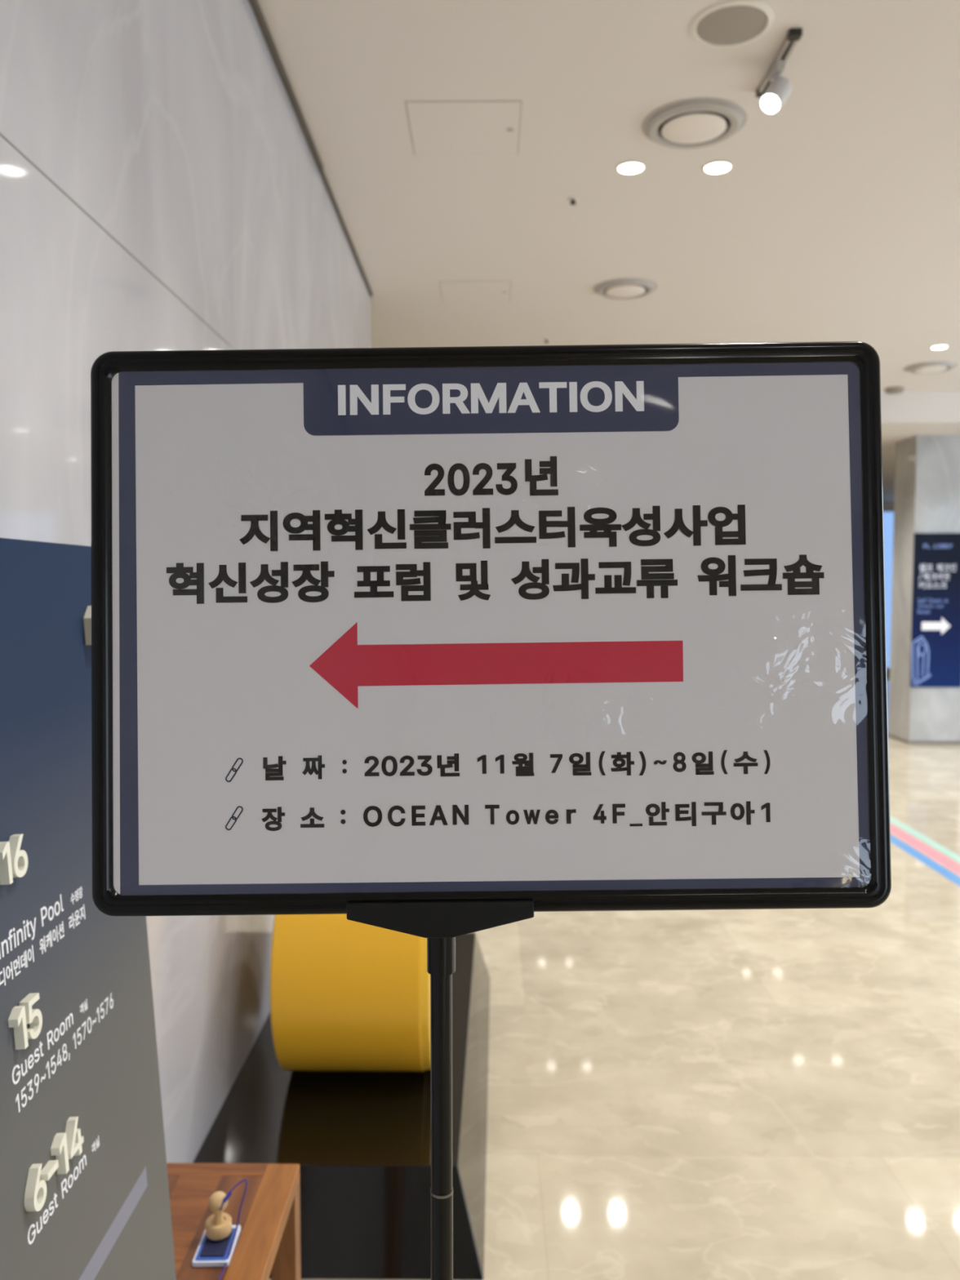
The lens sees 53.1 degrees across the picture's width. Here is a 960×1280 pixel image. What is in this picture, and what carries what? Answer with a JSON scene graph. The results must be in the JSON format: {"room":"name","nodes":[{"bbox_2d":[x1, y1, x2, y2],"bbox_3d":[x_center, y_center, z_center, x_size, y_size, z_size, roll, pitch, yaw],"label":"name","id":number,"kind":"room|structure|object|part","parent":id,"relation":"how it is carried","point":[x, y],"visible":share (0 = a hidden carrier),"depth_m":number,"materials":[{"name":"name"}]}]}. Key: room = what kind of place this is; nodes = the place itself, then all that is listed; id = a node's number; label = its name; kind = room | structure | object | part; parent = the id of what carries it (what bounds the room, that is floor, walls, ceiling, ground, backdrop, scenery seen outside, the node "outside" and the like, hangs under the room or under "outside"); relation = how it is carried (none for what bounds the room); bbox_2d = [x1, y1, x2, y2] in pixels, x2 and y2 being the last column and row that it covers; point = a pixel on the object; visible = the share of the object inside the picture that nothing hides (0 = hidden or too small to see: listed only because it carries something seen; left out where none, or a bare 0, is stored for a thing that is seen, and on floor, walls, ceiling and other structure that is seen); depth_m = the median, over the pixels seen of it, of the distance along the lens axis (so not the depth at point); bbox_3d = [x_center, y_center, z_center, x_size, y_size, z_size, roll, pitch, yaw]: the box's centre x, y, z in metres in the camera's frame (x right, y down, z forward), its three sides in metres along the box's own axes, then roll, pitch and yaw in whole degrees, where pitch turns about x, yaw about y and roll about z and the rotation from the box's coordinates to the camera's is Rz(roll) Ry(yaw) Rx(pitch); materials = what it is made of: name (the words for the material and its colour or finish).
{"room":"hotel lobby","nodes":[
{"label":"hotel lobby","id":0,"kind":"room"},
{"bbox_2d":[0,0,370,1163],"bbox_3d":[-0.808,-0.045,-0.264,0.289,3.120,11.463,0,3,1],"label":"wall","id":1,"kind":"structure","parent":0,"point":[174,125],"depth_m":1.95,"materials":[{"name":"grey stone"}]},
{"bbox_2d":[0,133,231,347],"bbox_3d":[-0.678,-0.505,-1.776,0.003,0.003,8.500,0,3,1],"label":"trim","id":2,"kind":"structure","parent":1,"relation":"attached to","point":[1,134],"depth_m":1.62,"materials":[{"name":"grey metal"}]},
{"bbox_2d":[248,0,373,296],"bbox_3d":[-0.654,-1.591,-0.355,0.018,0.022,11.463,0,3,1],"label":"trim","id":3,"kind":"structure","parent":1,"relation":"attached to","point":[255,5],"depth_m":3.25,"materials":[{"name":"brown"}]},
{"bbox_2d":[257,0,959,392],"bbox_3d":[1.397,-1.962,4.982,11.700,0.100,22.200,0,3,1],"label":"ceiling","id":4,"kind":"structure","parent":0,"point":[835,216],"depth_m":3.83,"materials":[{"name":"white paint"}]},
{"bbox_2d":[404,100,521,155],"bbox_3d":[-0.054,-1.820,3.428,0.393,0.004,0.402,0,3,1],"label":"access hatch","id":5,"kind":"object","parent":4,"relation":"attached to","point":[457,126],"visible":1,"depth_m":3.41,"materials":[{"name":"beige paint"}]},
{"bbox_2d":[439,280,511,302],"bbox_3d":[-0.024,-1.931,5.336,0.389,0.004,0.377,0,3,1],"label":"access hatch","id":6,"kind":"object","parent":4,"relation":"attached to","point":[451,291],"visible":1,"depth_m":5.31,"materials":[{"name":"beige paint"}]},
{"bbox_2d":[567,196,578,204],"bbox_3d":[0.392,-1.847,4.049,0.048,0.022,0.048,0,3,1],"label":"sprinkler","id":7,"kind":"object","parent":4,"relation":"attached to","point":[572,199],"visible":1,"depth_m":4.04,"materials":[{"name":"beige"}]},
{"bbox_2d":[593,277,657,299],"bbox_3d":[0.797,-1.914,5.268,0.349,0.031,0.349,0,3,1],"label":"ceiling vent","id":8,"kind":"object","parent":4,"relation":"in","point":[627,288],"visible":1,"depth_m":5.21,"materials":[{"name":"grey metal"}]},
{"bbox_2d":[615,160,645,174],"bbox_3d":[0.588,-1.838,3.744,0.116,0.005,0.116,0,3,1],"label":"recessed light","id":9,"kind":"object","parent":4,"relation":"in","point":[631,167],"visible":1,"depth_m":3.74,"materials":[{"name":"beige"}]},
{"bbox_2d":[641,97,747,149],"bbox_3d":[0.753,-1.804,3.386,0.364,0.032,0.364,0,3,1],"label":"ceiling vent","id":10,"kind":"object","parent":4,"relation":"in","point":[700,122],"visible":1,"depth_m":3.34,"materials":[{"name":"grey metal"}]},
{"bbox_2d":[702,160,733,174],"bbox_3d":[0.925,-1.838,3.741,0.116,0.005,0.116,0,3,1],"label":"recessed light","id":11,"kind":"object","parent":4,"relation":"in","point":[716,167],"visible":1,"depth_m":3.74,"materials":[{"name":"beige"}]},
{"bbox_2d":[689,0,773,48],"bbox_3d":[0.729,-1.781,2.785,0.236,0.007,0.236,0,3,1],"label":"ceiling speaker","id":12,"kind":"object","parent":4,"relation":"attached to","point":[731,23],"visible":1,"depth_m":2.77,"materials":[{"name":"beige"}]},
{"bbox_2d":[755,27,802,114],"bbox_3d":[0.920,-1.717,2.990,0.104,0.159,0.360,0,3,1],"label":"track spotlight","id":13,"kind":"object","parent":4,"relation":"attached to","point":[774,89],"visible":1,"depth_m":2.96,"materials":[{"name":"beige metal"}]},
{"bbox_3d":[0.925,-1.787,2.986,0.032,0.018,0.330,0,3,1],"label":"track rail","id":14,"kind":"part","parent":13,"relation":"part of","materials":[{"name":"beige metal"}]},
{"bbox_2d":[884,386,904,394],"bbox_3d":[3.435,-2.063,7.962,0.150,0.045,0.150,0,3,1],"label":"smoke detector","id":15,"kind":"object","parent":4,"relation":"attached to","point":[895,389],"visible":1,"depth_m":7.91,"materials":[{"name":"beige"}]},
{"bbox_2d":[903,360,957,373],"bbox_3d":[3.364,-2.024,7.178,0.364,0.032,0.364,0,3,1],"label":"ceiling vent","id":16,"kind":"object","parent":4,"relation":"in","point":[929,367],"visible":1,"depth_m":7.11,"materials":[{"name":"grey metal"}]},
{"bbox_2d":[929,344,948,349],"bbox_3d":[3.142,-2.002,6.575,0.116,0.005,0.116,0,3,1],"label":"recessed light","id":17,"kind":"object","parent":4,"relation":"in","point":[941,346],"visible":1,"depth_m":6.57,"materials":[{"name":"beige"}]},
{"bbox_2d":[268,674,959,1279],"bbox_3d":[1.397,1.252,5.169,11.700,0.100,22.200,0,3,1],"label":"floor","id":18,"kind":"structure","parent":0,"point":[718,1094],"depth_m":2.88,"materials":[{"name":"beige stone"}]},
{"bbox_2d":[0,537,176,1279],"bbox_3d":[-0.406,0.683,0.835,0.240,1.534,0.420,0,3,1],"label":"board","id":19,"kind":"object","parent":18,"relation":"on","point":[84,1186],"visible":1,"depth_m":0.83,"materials":[{"name":"blue plastic"}]},
{"bbox_2d":[166,1163,301,1279],"bbox_3d":[-0.435,1.081,1.225,0.369,0.700,0.253,0,3,1],"label":"side table","id":20,"kind":"object","parent":18,"relation":"on","point":[268,1241],"visible":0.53,"depth_m":1.25,"materials":[{"name":"brown wood"}]},
{"bbox_2d":[192,1225,240,1266],"bbox_3d":[-0.317,0.730,1.160,0.043,0.008,0.066,0,3,-1],"label":"pad","id":21,"kind":"object","parent":20,"relation":"on","point":[208,1254],"visible":0.73,"depth_m":1.14,"materials":[{"name":"blue plastic"}]},
{"bbox_2d":[195,1227,235,1260],"bbox_3d":[-0.317,0.728,1.158,0.037,0.001,0.056,0,3,-1],"label":"tray","id":22,"kind":"object","parent":21,"relation":"on","point":[206,1250],"depth_m":1.15,"materials":[{"name":"blue plastic"}]},
{"bbox_2d":[205,1191,231,1243],"bbox_3d":[-0.318,0.698,1.169,0.031,0.053,0.031,0,3,1],"label":"stamp","id":23,"kind":"object","parent":21,"relation":"on","point":[218,1225],"visible":1,"depth_m":1.16,"materials":[{"name":"beige wood"}]},
{"bbox_3d":[-0.318,0.690,1.169,0.023,0.036,0.023,0,3,1],"label":"handle","id":24,"kind":"part","parent":23,"relation":"part of","materials":[{"name":"brown wood"}]},
{"bbox_2d":[218,1178,247,1279],"bbox_3d":[-0.305,0.770,1.131,0.026,0.210,0.118,0,3,8],"label":"cord","id":25,"kind":"object","parent":20,"relation":"attached to","point":[229,1193],"visible":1,"depth_m":1.16,"materials":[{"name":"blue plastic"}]},
{"bbox_3d":[-0.266,1.086,1.334,0.034,0.676,0.034,0,3,1],"label":"leg","id":26,"kind":"part","parent":20,"relation":"part of","materials":[{"name":"brown wood"}]},
{"bbox_2d":[192,932,489,1279],"bbox_3d":[-0.302,1.231,2.866,0.666,0.210,1.592,0,3,1],"label":"plinth","id":27,"kind":"object","parent":18,"relation":"on","point":[360,1141],"visible":0.56,"depth_m":2.23,"materials":[{"name":"black stone"}]},
{"bbox_2d":[270,914,430,1071],"bbox_3d":[-0.310,0.840,2.606,0.384,0.600,0.600,0,3,1],"label":"drum","id":28,"kind":"object","parent":27,"relation":"on","point":[346,995],"visible":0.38,"depth_m":2.32,"materials":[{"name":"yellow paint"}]},
{"bbox_2d":[90,341,891,1279],"bbox_3d":[0.001,0.652,0.564,0.352,1.633,0.318,3,4,41],"label":"sign stand","id":29,"kind":"object","parent":18,"relation":"on","point":[437,917],"visible":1,"depth_m":0.52,"materials":[{"name":"black plastic"}]},
{"bbox_2d":[111,362,870,895],"bbox_3d":[0.004,-0.007,0.524,0.416,0.293,0.024,0,3,0],"label":"poster","id":30,"kind":"object","parent":29,"relation":"on","point":[493,628],"visible":1,"depth_m":0.52,"materials":[{"name":"white paper"}]},
{"bbox_3d":[0.004,-0.007,0.528,0.437,0.314,0.041,0,3,1],"label":"frame","id":31,"kind":"part","parent":29,"relation":"part of","materials":[{"name":"black plastic"}]},
{"bbox_2d":[889,823,959,875],"bbox_3d":[2.528,1.168,5.754,0.090,0.001,6.400,0,3,1],"label":"guide line","id":32,"kind":"object","parent":18,"relation":"on","point":[947,862],"visible":0.44,"depth_m":5.43,"materials":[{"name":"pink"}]},
{"bbox_2d":[889,816,959,862],"bbox_3d":[2.620,1.168,5.753,0.065,0.001,6.400,0,3,1],"label":"guide line","id":33,"kind":"object","parent":18,"relation":"on","point":[944,851],"visible":0.44,"depth_m":5.63,"materials":[{"name":"green"}]},
{"bbox_2d":[890,834,959,886],"bbox_3d":[2.430,1.168,5.755,0.075,0.001,6.400,0,3,1],"label":"guide line","id":34,"kind":"object","parent":18,"relation":"on","point":[916,854],"visible":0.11,"depth_m":5.22,"materials":[{"name":"blue"}]},
{"bbox_2d":[883,500,893,674],"bbox_3d":[1.499,-0.994,16.056,11.700,3.120,0.200,0,3,1],"label":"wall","id":35,"kind":"structure","parent":0,"point":[888,505],"depth_m":15.84,"materials":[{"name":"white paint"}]},
{"bbox_2d":[883,511,893,667],"bbox_3d":[6.694,-0.830,16.003,1.290,2.600,0.070,0,3,1],"label":"window","id":36,"kind":"structure","parent":35,"relation":"in","point":[888,517],"depth_m":15.98,"materials":[{"name":"blue glass"}]},
{"bbox_2d":[880,391,959,500],"bbox_3d":[4.812,-2.194,11.984,4.600,0.250,7.730,0,3,1],"label":"wall","id":37,"kind":"structure","parent":0,"point":[904,415],"depth_m":8.14,"materials":[{"name":"white paint"}]},
{"bbox_2d":[888,435,959,741],"bbox_3d":[5.359,-0.468,9.174,2.653,2.870,0.470,0,3,1],"label":"wall column","id":38,"kind":"structure","parent":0,"point":[926,491],"depth_m":9.02,"materials":[{"name":"grey stone"}]},
{"bbox_2d":[888,733,959,744],"bbox_3d":[5.359,0.950,9.255,2.661,0.030,0.480,0,3,1],"label":"baseboard","id":39,"kind":"structure","parent":38,"relation":"attached to","point":[912,742],"depth_m":9.03,"materials":[{"name":"grey stone"}]},
{"bbox_2d":[910,533,959,687],"bbox_3d":[4.256,-0.275,8.945,0.472,1.430,0.031,0,3,1],"label":"sign","id":40,"kind":"object","parent":38,"relation":"attached to","point":[935,660],"visible":1,"depth_m":8.93,"materials":[{"name":"blue"}]}
]}

